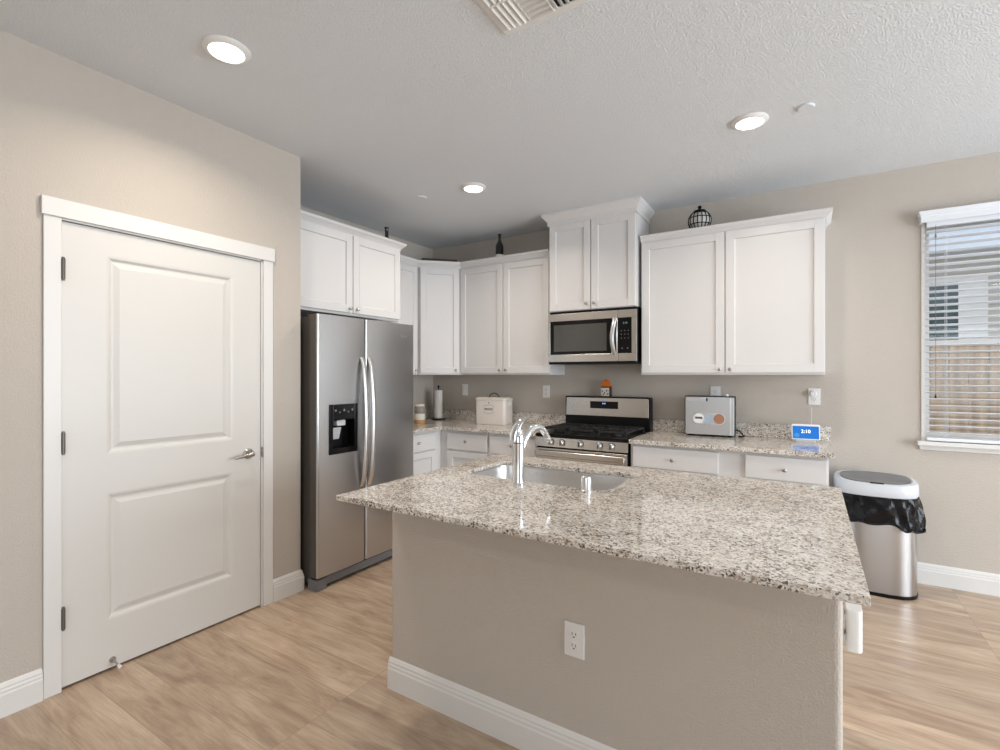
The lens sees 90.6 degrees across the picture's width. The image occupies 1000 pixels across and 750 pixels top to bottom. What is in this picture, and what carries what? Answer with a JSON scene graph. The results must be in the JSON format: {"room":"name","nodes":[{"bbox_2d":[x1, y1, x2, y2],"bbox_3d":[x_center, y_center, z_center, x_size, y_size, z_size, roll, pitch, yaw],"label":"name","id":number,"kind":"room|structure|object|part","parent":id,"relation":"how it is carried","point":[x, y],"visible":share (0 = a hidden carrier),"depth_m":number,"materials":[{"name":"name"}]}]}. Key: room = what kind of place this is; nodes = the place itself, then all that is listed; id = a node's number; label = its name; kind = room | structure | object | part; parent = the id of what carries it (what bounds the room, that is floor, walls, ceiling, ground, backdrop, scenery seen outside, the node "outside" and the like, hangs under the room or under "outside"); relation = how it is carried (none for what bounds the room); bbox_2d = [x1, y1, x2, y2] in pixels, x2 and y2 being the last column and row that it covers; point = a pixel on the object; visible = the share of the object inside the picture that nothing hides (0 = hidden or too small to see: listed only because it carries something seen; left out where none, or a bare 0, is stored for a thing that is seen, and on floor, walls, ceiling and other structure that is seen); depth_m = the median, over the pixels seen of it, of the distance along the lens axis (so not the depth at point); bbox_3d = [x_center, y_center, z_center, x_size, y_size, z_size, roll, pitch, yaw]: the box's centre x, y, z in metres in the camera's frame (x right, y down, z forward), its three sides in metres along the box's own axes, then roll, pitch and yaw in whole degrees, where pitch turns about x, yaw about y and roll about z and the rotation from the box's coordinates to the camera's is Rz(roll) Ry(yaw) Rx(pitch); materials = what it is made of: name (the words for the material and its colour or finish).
{"room":"kitchen","nodes":[
{"label":"kitchen","id":0,"kind":"room"},
{"bbox_2d":[0,30,299,682],"bbox_3d":[-2.913,-0.007,0.643,0.120,2.754,5.997,0,0,32],"label":"wall","id":1,"kind":"structure","parent":0,"point":[70,130],"depth_m":2.20,"materials":[{"name":"beige paint"}]},
{"bbox_2d":[0,668,42,718],"bbox_3d":[-3.188,1.303,0.076,0.016,0.134,4.745,0,0,32],"label":"baseboard","id":2,"kind":"structure","parent":1,"relation":"attached to","point":[21,692],"depth_m":2.02,"materials":[{"name":"white paint"}]},
{"bbox_2d":[40,195,274,699],"bbox_3d":[-1.669,0.306,2.548,0.185,2.128,1.069,0,0,32],"label":"door","id":3,"kind":"structure","parent":1,"relation":"in","point":[158,352],"depth_m":2.42,"materials":[{"name":"white paint"}]},
{"bbox_3d":[-1.913,0.345,2.115,0.012,2.050,0.060,0,0,32],"label":"casing","id":4,"kind":"part","parent":3,"relation":"part of","materials":[{"name":"white paint"}]},
{"bbox_3d":[-1.646,-0.719,2.534,0.020,0.078,1.069,0,0,32],"label":"head casing","id":5,"kind":"part","parent":3,"relation":"part of","materials":[{"name":"white paint"}]},
{"bbox_3d":[-1.452,0.457,2.801,0.054,0.028,0.122,0,0,32],"label":"lever","id":6,"kind":"part","parent":3,"relation":"part of","materials":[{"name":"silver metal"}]},
{"bbox_3d":[-1.451,0.455,2.859,0.012,0.062,0.062,0,0,32],"label":"handle","id":7,"kind":"part","parent":3,"relation":"part of","materials":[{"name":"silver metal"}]},
{"bbox_3d":[-1.386,0.345,2.957,0.012,2.050,0.060,0,0,32],"label":"casing","id":8,"kind":"part","parent":3,"relation":"part of","materials":[{"name":"white paint"}]},
{"bbox_2d":[273,569,303,602],"bbox_3d":[-1.354,1.303,3.098,0.116,0.134,0.212,0,0,32],"label":"baseboard","id":9,"kind":"structure","parent":1,"relation":"attached to","point":[292,583],"depth_m":3.06,"materials":[{"name":"white paint"}]},
{"bbox_2d":[300,206,432,409],"bbox_3d":[-2.972,-0.007,2.018,0.120,2.754,8.504,0,0,32],"label":"wall","id":10,"kind":"structure","parent":0,"point":[422,384],"depth_m":5.25,"materials":[{"name":"beige paint"}]},
{"bbox_2d":[300,210,406,322],"bbox_3d":[-1.357,-0.779,3.886,0.634,0.662,1.127,0,0,32],"label":"upper cabinet","id":11,"kind":"object","parent":10,"relation":"attached to","point":[346,270],"visible":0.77,"depth_m":3.68,"materials":[{"name":"white paint"}]},
{"bbox_3d":[-1.257,-0.759,3.513,0.020,0.586,0.524,0,0,32],"label":"door","id":12,"kind":"part","parent":11,"relation":"part of","materials":[{"name":"white paint"}]},
{"bbox_3d":[-1.356,-1.080,3.886,0.627,0.060,1.127,0,0,32],"label":"crown","id":13,"kind":"part","parent":11,"relation":"part of","materials":[{"name":"white paint"}]},
{"bbox_3d":[-0.980,-0.759,3.954,0.020,0.586,0.502,0,0,32],"label":"door","id":14,"kind":"part","parent":11,"relation":"part of","materials":[{"name":"white paint"}]},
{"bbox_2d":[384,227,388,237],"bbox_3d":[-0.963,-1.171,4.208,0.076,0.162,0.076,0,0,32],"label":"vase","id":15,"kind":"object","parent":11,"relation":"on","point":[386,228],"visible":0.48,"depth_m":4.20,"materials":[{"name":"black glass"}]},
{"bbox_2d":[393,262,417,374],"bbox_3d":[-1.060,-0.546,4.628,0.348,1.088,0.549,0,0,32],"label":"upper cabinet","id":16,"kind":"object","parent":10,"relation":"attached to","point":[408,273],"visible":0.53,"depth_m":4.70,"materials":[{"name":"white paint"}]},
{"bbox_2d":[413,408,433,419],"bbox_3d":[-1.077,0.418,4.909,0.021,0.102,1.308,0,0,32],"label":"backsplash","id":17,"kind":"structure","parent":10,"relation":"attached to","point":[429,413],"depth_m":5.38,"materials":[{"name":"stone"}]},
{"bbox_2d":[0,0,999,249],"bbox_3d":[0.314,-1.434,-0.035,7.870,0.100,8.514,0,0,32],"label":"ceiling","id":18,"kind":"structure","parent":0,"point":[382,105],"depth_m":2.42,"materials":[{"name":"white paint"}]},
{"bbox_2d":[201,34,250,64],"bbox_3d":[-1.161,-1.375,2.103,0.184,0.018,0.184,0,0,32],"label":"recessed light","id":19,"kind":"object","parent":18,"relation":"in","point":[225,49],"visible":1,"depth_m":2.08,"materials":[{"name":"white plastic"}]},
{"bbox_2d":[415,196,426,199],"bbox_3d":[-0.615,-1.380,3.859,0.088,0.008,0.088,0,0,32],"label":"sprinkler cover","id":20,"kind":"object","parent":18,"relation":"attached to","point":[416,197],"visible":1,"depth_m":3.85,"materials":[{"name":"white plastic"}]},
{"bbox_2d":[461,182,485,192],"bbox_3d":[-0.195,-1.375,3.644,0.184,0.018,0.184,0,0,32],"label":"recessed light","id":21,"kind":"object","parent":18,"relation":"in","point":[471,187],"visible":1,"depth_m":3.62,"materials":[{"name":"white plastic"}]},
{"bbox_2d":[475,0,588,35],"bbox_3d":[0.084,-1.373,1.764,0.356,0.021,0.356,0,0,32],"label":"ceiling vent","id":22,"kind":"object","parent":18,"relation":"in","point":[512,16],"visible":1,"depth_m":1.86,"materials":[{"name":"white plastic"}]},
{"bbox_2d":[731,112,768,130],"bbox_3d":[1.359,-1.375,2.694,0.184,0.018,0.184,0,0,32],"label":"recessed light","id":23,"kind":"object","parent":18,"relation":"in","point":[749,121],"visible":1,"depth_m":2.68,"materials":[{"name":"white plastic"}]},
{"bbox_2d":[797,102,814,111],"bbox_3d":[1.578,-1.379,2.553,0.080,0.010,0.080,0,0,32],"label":"sprinkler cover","id":24,"kind":"object","parent":18,"relation":"attached to","point":[805,107],"visible":1,"depth_m":2.54,"materials":[{"name":"white plastic"}]},
{"bbox_2d":[0,556,999,749],"bbox_3d":[0.314,1.400,-0.035,7.870,0.060,8.514,0,0,32],"label":"floor","id":25,"kind":"structure","parent":0,"point":[306,669],"depth_m":2.18,"materials":[{"name":"brown wood"}]},
{"bbox_2d":[300,313,412,591],"bbox_3d":[-1.229,0.489,3.692,0.877,1.762,0.898,0,0,32],"label":"refrigerator","id":26,"kind":"object","parent":25,"relation":"on","point":[356,374],"visible":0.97,"depth_m":3.32,"materials":[{"name":"grey metal"}]},
{"bbox_3d":[-1.074,0.449,3.298,0.078,1.673,0.394,0,0,32],"label":"freezer door","id":27,"kind":"part","parent":26,"relation":"part of","materials":[{"name":"silver metal"}]},
{"bbox_3d":[-0.932,0.323,3.404,0.067,0.891,0.038,0,0,32],"label":"handle","id":28,"kind":"part","parent":26,"relation":"part of","materials":[{"name":"silver metal"}]},
{"bbox_3d":[-0.896,0.323,3.461,0.067,0.891,0.038,0,0,32],"label":"handle","id":29,"kind":"part","parent":26,"relation":"part of","materials":[{"name":"silver metal"}]},
{"bbox_3d":[-0.834,0.449,3.682,0.078,1.673,0.497,0,0,32],"label":"fridge door","id":30,"kind":"part","parent":26,"relation":"part of","materials":[{"name":"silver metal"}]},
{"bbox_2d":[413,430,440,475],"bbox_3d":[-0.962,0.937,4.478,0.664,0.866,0.700,0,0,32],"label":"base cabinet","id":31,"kind":"object","parent":25,"relation":"on","point":[426,445],"visible":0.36,"depth_m":4.40,"materials":[{"name":"white paint"}]},
{"bbox_3d":[-0.729,0.593,4.287,0.020,0.145,0.523,0,0,32],"label":"drawer","id":32,"kind":"part","parent":31,"relation":"part of","materials":[{"name":"white paint"}]},
{"bbox_3d":[-0.729,0.968,4.287,0.020,0.575,0.523,0,0,32],"label":"door","id":33,"kind":"part","parent":31,"relation":"part of","materials":[{"name":"white paint"}]},
{"bbox_2d":[413,418,550,435],"bbox_3d":[-0.391,0.485,4.479,1.638,0.030,1.307,0,0,32],"label":"countertop","id":34,"kind":"structure","parent":31,"relation":"on","point":[448,424],"depth_m":4.52,"materials":[{"name":"stone"}]},
{"bbox_2d":[414,404,424,423],"bbox_3d":[-0.782,0.376,4.808,0.114,0.188,0.114,0,0,32],"label":"glass jar","id":35,"kind":"object","parent":34,"relation":"on","point":[419,409],"visible":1,"depth_m":4.76,"materials":[{"name":"white glass"}]},
{"bbox_3d":[-0.782,0.339,4.808,0.100,0.069,0.100,0,0,32],"label":"glass","id":36,"kind":"part","parent":35,"relation":"part of","materials":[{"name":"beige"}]},
{"bbox_2d":[431,385,445,419],"bbox_3d":[-0.650,0.289,5.227,0.156,0.361,0.156,0,0,32],"label":"paper towel holder","id":37,"kind":"object","parent":34,"relation":"on","point":[437,393],"visible":1,"depth_m":5.19,"materials":[{"name":"black"}]},
{"bbox_2d":[475,393,512,424],"bbox_3d":[-0.052,0.320,4.789,0.334,0.300,0.208,0,0,24],"label":"bread box","id":38,"kind":"object","parent":34,"relation":"on","point":[489,410],"visible":1,"depth_m":4.70,"materials":[{"name":"beige metal"}]},
{"bbox_3d":[-0.056,0.227,4.790,0.326,0.025,0.208,0,0,24],"label":"lid","id":39,"kind":"part","parent":38,"relation":"part of","materials":[{"name":"beige ceramic"}]},
{"bbox_2d":[441,430,488,468],"bbox_3d":[-0.165,0.937,4.703,0.523,0.866,0.684,0,0,32],"label":"base cabinet","id":40,"kind":"object","parent":25,"relation":"on","point":[457,447],"visible":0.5,"depth_m":4.44,"materials":[{"name":"white paint"}]},
{"bbox_3d":[-0.295,0.601,4.421,0.432,0.145,0.020,0,0,32],"label":"drawer","id":41,"kind":"part","parent":40,"relation":"part of","materials":[{"name":"white paint"}]},
{"bbox_3d":[-0.295,0.972,4.421,0.432,0.567,0.020,0,0,32],"label":"door","id":42,"kind":"part","parent":40,"relation":"part of","materials":[{"name":"white paint"}]},
{"bbox_2d":[489,433,536,456],"bbox_3d":[0.263,0.937,4.435,0.478,0.866,0.684,0,0,32],"label":"base cabinet","id":43,"kind":"object","parent":25,"relation":"on","point":[498,443],"visible":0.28,"depth_m":4.21,"materials":[{"name":"white paint"}]},
{"bbox_2d":[535,395,652,466],"bbox_3d":[0.778,0.779,4.076,0.765,1.182,0.716,0,0,32],"label":"gas range","id":44,"kind":"object","parent":25,"relation":"on","point":[596,429],"visible":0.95,"depth_m":3.99,"materials":[{"name":"silver metal"}]},
{"bbox_3d":[0.596,0.620,3.788,0.732,0.044,0.036,0,0,32],"label":"oven handle","id":45,"kind":"part","parent":44,"relation":"part of","materials":[{"name":"silver metal"}]},
{"bbox_3d":[0.613,0.533,3.817,0.756,0.074,0.030,0,0,32],"label":"knob panel","id":46,"kind":"part","parent":44,"relation":"part of","materials":[{"name":"silver metal"}]},
{"bbox_3d":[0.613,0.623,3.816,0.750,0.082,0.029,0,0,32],"label":"oven door","id":47,"kind":"part","parent":44,"relation":"part of","materials":[{"name":"silver metal"}]},
{"bbox_2d":[536,423,650,442],"bbox_3d":[0.788,0.461,4.096,0.756,0.068,0.670,0,0,32],"label":"cooktop","id":48,"kind":"object","parent":44,"relation":"in","point":[564,432],"depth_m":3.93,"materials":[{"name":"black metal"}]},
{"bbox_2d":[600,379,612,396],"bbox_3d":[0.933,0.112,4.351,0.110,0.152,0.045,0,0,38],"label":"decoration","id":49,"kind":"object","parent":44,"relation":"on","point":[606,389],"visible":0.98,"depth_m":4.34,"materials":[{"name":"brown wood"}]},
{"bbox_3d":[0.918,0.279,4.301,0.746,0.162,0.010,0,0,32],"label":"backguard panel","id":50,"kind":"part","parent":44,"relation":"part of","materials":[{"name":"silver metal"}]},
{"bbox_2d":[387,512,842,749],"bbox_3d":[0.445,0.931,2.101,1.656,0.878,0.887,0,0,32],"label":"kitchen island","id":51,"kind":"object","parent":25,"relation":"on","point":[676,659],"visible":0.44,"depth_m":1.66,"materials":[{"name":"beige paint"}]},
{"bbox_3d":[0.437,1.303,2.088,1.656,0.134,0.857,0,0,32],"label":"baseboard","id":52,"kind":"part","parent":51,"relation":"part of","materials":[{"name":"white paint"}]},
{"bbox_2d":[564,620,584,659],"bbox_3d":[0.256,0.915,1.709,0.074,0.118,0.008,0,0,32],"label":"wall outlet","id":53,"kind":"object","parent":51,"relation":"attached to","point":[574,633],"visible":1,"depth_m":1.71,"materials":[{"name":"white plastic"}]},
{"bbox_2d":[569,641,578,650],"bbox_3d":[0.255,0.934,1.707,0.034,0.029,0.002,0,0,32],"label":"receptacle","id":54,"kind":"object","parent":53,"relation":"attached to","point":[573,645],"depth_m":1.71,"materials":[{"name":"white plastic"}]},
{"bbox_2d":[569,630,578,639],"bbox_3d":[0.255,0.895,1.707,0.034,0.029,0.002,0,0,32],"label":"receptacle","id":55,"kind":"object","parent":53,"relation":"attached to","point":[573,634],"depth_m":1.71,"materials":[{"name":"white plastic"}]},
{"bbox_2d":[336,454,870,606],"bbox_3d":[0.391,0.480,2.002,1.681,0.021,1.207,0,0,32],"label":"island countertop","id":56,"kind":"structure","parent":51,"relation":"on","point":[794,537],"depth_m":1.67,"materials":[{"name":"stone"}]},
{"bbox_2d":[509,417,550,485],"bbox_3d":[0.146,0.324,2.184,0.246,0.292,0.066,0,0,-40],"label":"faucet","id":57,"kind":"object","parent":56,"relation":"on","point":[519,439],"visible":1,"depth_m":2.11,"materials":[{"name":"silver metal"}]},
{"bbox_3d":[0.075,0.231,2.119,0.079,0.107,0.041,0,0,23],"label":"handle","id":58,"kind":"part","parent":57,"relation":"part of","materials":[{"name":"silver metal"}]},
{"bbox_3d":[0.145,0.293,2.195,0.036,0.154,0.211,0,0,45],"label":"spout","id":59,"kind":"part","parent":57,"relation":"part of","materials":[{"name":"silver metal"}]},
{"bbox_2d":[472,465,630,489],"bbox_3d":[0.232,0.587,2.362,0.765,0.189,0.440,0,0,32],"label":"sink","id":60,"kind":"object","parent":56,"relation":"in","point":[531,474],"visible":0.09,"depth_m":2.55,"materials":[{"name":"silver metal"}]},
{"bbox_2d":[580,475,591,491],"bbox_3d":[0.350,0.439,2.005,0.048,0.062,0.048,0,0,32],"label":"air gap cap","id":61,"kind":"object","parent":56,"relation":"on","point":[586,481],"visible":1,"depth_m":1.99,"materials":[{"name":"silver metal"}]},
{"bbox_2d":[843,602,862,653],"bbox_3d":[1.064,0.761,1.505,0.058,0.123,0.084,0,0,32],"label":"holder","id":62,"kind":"object","parent":51,"relation":"attached to","point":[852,613],"visible":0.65,"depth_m":1.47,"materials":[{"name":"white plastic"}]},
{"bbox_2d":[631,444,731,476],"bbox_3d":[1.410,0.937,3.716,0.681,0.866,0.684,0,0,32],"label":"base cabinet","id":63,"kind":"object","parent":25,"relation":"on","point":[691,460],"visible":0.18,"depth_m":3.43,"materials":[{"name":"white paint"}]},
{"bbox_2d":[629,431,834,458],"bbox_3d":[1.649,0.485,3.570,1.249,0.030,0.682,0,0,32],"label":"countertop","id":64,"kind":"structure","parent":63,"relation":"on","point":[765,445],"depth_m":3.40,"materials":[{"name":"stone"}]},
{"bbox_2d":[685,394,744,437],"bbox_3d":[1.653,0.307,3.814,0.420,0.326,0.145,0,0,28],"label":"countertop appliance","id":65,"kind":"object","parent":64,"relation":"on","point":[704,415],"visible":1,"depth_m":3.76,"materials":[{"name":"silver metal"}]},
{"bbox_3d":[1.591,0.333,3.771,0.230,0.094,0.001,0,0,28],"label":"emblem plate","id":66,"kind":"part","parent":65,"relation":"part of","materials":[{"name":"multicoloured metal"}]},
{"bbox_3d":[1.724,0.312,3.700,0.010,0.280,0.002,0,0,28],"label":"edge trim","id":67,"kind":"part","parent":65,"relation":"part of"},
{"bbox_2d":[791,408,819,441],"bbox_3d":[2.173,0.352,3.530,0.172,0.235,0.144,0,0,26],"label":"smart display","id":68,"kind":"object","parent":64,"relation":"on","point":[799,432],"visible":1,"depth_m":3.48,"materials":[{"name":"white plastic"}]},
{"bbox_2d":[732,451,828,485],"bbox_3d":[1.925,0.937,3.394,0.534,0.866,0.684,0,0,32],"label":"base cabinet","id":69,"kind":"object","parent":25,"relation":"on","point":[771,467],"visible":0.33,"depth_m":3.12,"materials":[{"name":"white paint"}]},
{"bbox_2d":[833,470,925,600],"bbox_3d":[2.414,1.004,3.178,0.503,0.732,0.340,0,0,32],"label":"trash can","id":70,"kind":"object","parent":25,"relation":"on","point":[885,511],"visible":0.73,"depth_m":3.05,"materials":[{"name":"silver metal"}]},
{"bbox_3d":[2.414,0.698,3.190,0.438,0.111,0.320,0,0,32],"label":"lid","id":71,"kind":"part","parent":70,"relation":"part of","materials":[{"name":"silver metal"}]},
{"bbox_2d":[433,152,999,573],"bbox_3d":[2.531,-0.007,3.505,7.630,2.754,0.140,0,0,32],"label":"wall","id":72,"kind":"structure","parent":0,"point":[870,386],"depth_m":3.42,"materials":[{"name":"beige paint"}]},
{"bbox_2d":[417,267,460,374],"bbox_3d":[-0.637,-0.546,5.037,0.584,1.088,0.576,0,0,31],"label":"upper cabinet","id":73,"kind":"object","parent":72,"relation":"attached to","point":[438,288],"visible":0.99,"depth_m":4.83,"materials":[{"name":"white paint"}]},
{"bbox_2d":[421,258,456,261],"bbox_3d":[-0.610,-1.121,4.960,0.350,0.062,0.100,0,0,-13],"label":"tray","id":74,"kind":"object","parent":73,"relation":"on","point":[429,259],"visible":0.3,"depth_m":4.91,"materials":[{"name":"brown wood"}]},
{"bbox_2d":[462,384,467,394],"bbox_3d":[-0.373,0.155,5.235,0.074,0.118,0.010,0,0,32],"label":"wall switch","id":75,"kind":"object","parent":72,"relation":"attached to","point":[464,386],"visible":1,"depth_m":5.23,"materials":[{"name":"white plastic"}]},
{"bbox_2d":[442,409,565,424],"bbox_3d":[-0.040,0.418,5.019,1.616,0.102,0.021,0,0,32],"label":"backsplash","id":76,"kind":"structure","parent":72,"relation":"attached to","point":[534,418],"depth_m":4.84,"materials":[{"name":"stone"}]},
{"bbox_2d":[460,257,564,374],"bbox_3d":[0.097,-0.546,4.740,0.982,1.088,0.348,0,0,32],"label":"upper cabinet","id":77,"kind":"object","parent":72,"relation":"attached to","point":[504,307],"visible":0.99,"depth_m":4.59,"materials":[{"name":"white paint"}]},
{"bbox_2d":[400,249,548,268],"bbox_3d":[-0.325,-1.076,4.608,1.531,0.060,0.561,0,0,-1],"label":"crown molding","id":78,"kind":"structure","parent":77,"relation":"attached to","point":[545,252],"depth_m":4.69,"materials":[{"name":"white paint"}]},
{"bbox_3d":[-0.178,-0.528,4.748,0.487,1.022,0.020,0,0,32],"label":"door","id":79,"kind":"part","parent":77,"relation":"part of","materials":[{"name":"white paint"}]},
{"bbox_2d":[495,234,503,256],"bbox_3d":[-0.004,-1.213,4.693,0.077,0.245,0.077,0,0,32],"label":"wine bottle","id":80,"kind":"object","parent":77,"relation":"on","point":[499,246],"visible":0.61,"depth_m":4.67,"materials":[{"name":"black glass"}]},
{"bbox_3d":[0.234,-0.528,4.490,0.470,1.022,0.020,0,0,32],"label":"door","id":81,"kind":"part","parent":77,"relation":"part of","materials":[{"name":"white paint"}]},
{"bbox_2d":[543,385,549,397],"bbox_3d":[0.441,0.158,4.726,0.074,0.118,0.008,0,0,32],"label":"wall outlet","id":82,"kind":"object","parent":72,"relation":"attached to","point":[546,388],"visible":1,"depth_m":4.72,"materials":[{"name":"white plastic"}]},
{"bbox_2d":[541,196,654,312],"bbox_3d":[0.832,-0.963,4.230,0.858,0.842,0.426,0,0,32],"label":"upper cabinet","id":83,"kind":"object","parent":72,"relation":"attached to","point":[595,250],"visible":0.99,"depth_m":4.07,"materials":[{"name":"white paint"}]},
{"bbox_3d":[0.592,-0.918,4.198,0.374,0.740,0.020,0,0,32],"label":"door","id":84,"kind":"part","parent":83,"relation":"part of","materials":[{"name":"white paint"}]},
{"bbox_2d":[548,306,640,364],"bbox_3d":[0.831,-0.316,4.217,0.768,0.452,0.440,0,0,32],"label":"microwave","id":85,"kind":"object","parent":83,"relation":"attached to","point":[608,336],"visible":1,"depth_m":4.05,"materials":[{"name":"silver metal"}]},
{"bbox_3d":[0.685,-0.314,4.125,0.618,0.408,0.032,0,0,32],"label":"door","id":86,"kind":"part","parent":85,"relation":"part of","materials":[{"name":"silver metal"}]},
{"bbox_3d":[0.904,-0.311,3.945,0.047,0.302,0.056,0,0,32],"label":"handle","id":87,"kind":"part","parent":85,"relation":"part of","materials":[{"name":"silver metal"}]},
{"bbox_3d":[0.993,-0.315,3.926,0.109,0.283,0.021,0,0,32],"label":"control panel","id":88,"kind":"part","parent":85,"relation":"part of","materials":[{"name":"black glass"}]},
{"bbox_3d":[0.832,-1.333,4.229,0.858,0.100,0.423,0,0,32],"label":"crown","id":89,"kind":"part","parent":83,"relation":"part of","materials":[{"name":"white paint"}]},
{"bbox_3d":[0.912,-0.918,3.998,0.366,0.740,0.020,0,0,32],"label":"door","id":90,"kind":"part","parent":83,"relation":"part of","materials":[{"name":"white paint"}]},
{"bbox_2d":[710,386,719,395],"bbox_3d":[1.711,0.148,3.931,0.074,0.118,0.008,0,0,32],"label":"wall outlet","id":91,"kind":"object","parent":72,"relation":"attached to","point":[714,390],"visible":0.65,"depth_m":3.93,"materials":[{"name":"white plastic"}]},
{"bbox_2d":[640,207,832,374],"bbox_3d":[1.731,-0.550,3.717,1.265,1.096,0.348,0,0,32],"label":"upper cabinet","id":92,"kind":"object","parent":72,"relation":"attached to","point":[745,297],"visible":1,"depth_m":3.56,"materials":[{"name":"white paint"}]},
{"bbox_3d":[1.382,-0.529,3.770,0.600,1.025,0.020,0,0,32],"label":"door","id":93,"kind":"part","parent":92,"relation":"part of","materials":[{"name":"white paint"}]},
{"bbox_2d":[688,205,711,227],"bbox_3d":[1.520,-1.188,3.768,0.171,0.206,0.171,0,0,32],"label":"ball ornament","id":94,"kind":"object","parent":92,"relation":"on","point":[700,217],"visible":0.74,"depth_m":3.71,"materials":[{"name":"grey metal"}]},
{"bbox_3d":[1.732,-1.068,3.718,1.265,0.060,0.344,0,0,32],"label":"crown","id":95,"kind":"part","parent":92,"relation":"part of","materials":[{"name":"white paint"}]},
{"bbox_3d":[1.899,-0.529,3.446,0.601,1.025,0.020,0,0,32],"label":"door","id":96,"kind":"part","parent":92,"relation":"part of","materials":[{"name":"white paint"}]},
{"bbox_2d":[653,418,829,440],"bbox_3d":[1.823,0.418,3.852,1.244,0.102,0.021,0,0,32],"label":"backsplash","id":97,"kind":"structure","parent":72,"relation":"attached to","point":[669,425],"depth_m":3.77,"materials":[{"name":"stone"}]},
{"bbox_2d":[808,388,819,404],"bbox_3d":[2.265,0.156,3.568,0.074,0.120,0.034,0,0,32],"label":"wall outlet","id":98,"kind":"object","parent":72,"relation":"attached to","point":[813,393],"visible":1,"depth_m":3.57,"materials":[{"name":"white plastic"}]},
{"bbox_2d":[916,220,999,453],"bbox_3d":[3.203,-0.257,3.041,1.010,1.496,0.183,0,0,32],"label":"window","id":99,"kind":"structure","parent":72,"relation":"in","point":[923,445],"depth_m":3.23,"materials":[{"name":"white paint"}]},
{"bbox_3d":[3.183,-0.286,3.010,0.956,1.438,0.008,0,0,32],"label":"casing","id":100,"kind":"part","parent":99,"relation":"part of","materials":[{"name":"white paint"}]},
{"bbox_3d":[3.192,0.461,3.023,1.010,0.060,0.141,0,0,32],"label":"sill","id":101,"kind":"part","parent":99,"relation":"part of","materials":[{"name":"white paint"}]},
{"bbox_2d":[917,201,999,443],"bbox_3d":[3.164,-0.317,2.979,1.000,1.484,0.080,0,0,32],"label":"window blind","id":102,"kind":"object","parent":99,"relation":"attached to","point":[989,211],"visible":1,"depth_m":3.13,"materials":[{"name":"white plastic"}]},
{"bbox_3d":[2.803,-0.420,3.184,0.002,1.090,0.002,0,0,32],"label":"pull cord","id":103,"kind":"part","parent":102,"relation":"part of","materials":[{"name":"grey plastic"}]},
{"bbox_3d":[3.171,0.415,2.991,0.914,0.020,0.048,0,0,32],"label":"rail","id":104,"kind":"part","parent":102,"relation":"part of","materials":[{"name":"white plastic"}]},
{"bbox_2d":[917,562,999,596],"bbox_3d":[4.039,1.303,2.469,3.975,0.134,0.016,0,0,32],"label":"baseboard","id":105,"kind":"structure","parent":72,"relation":"attached to","point":[980,582],"depth_m":3.16,"materials":[{"name":"white paint"}]}
]}

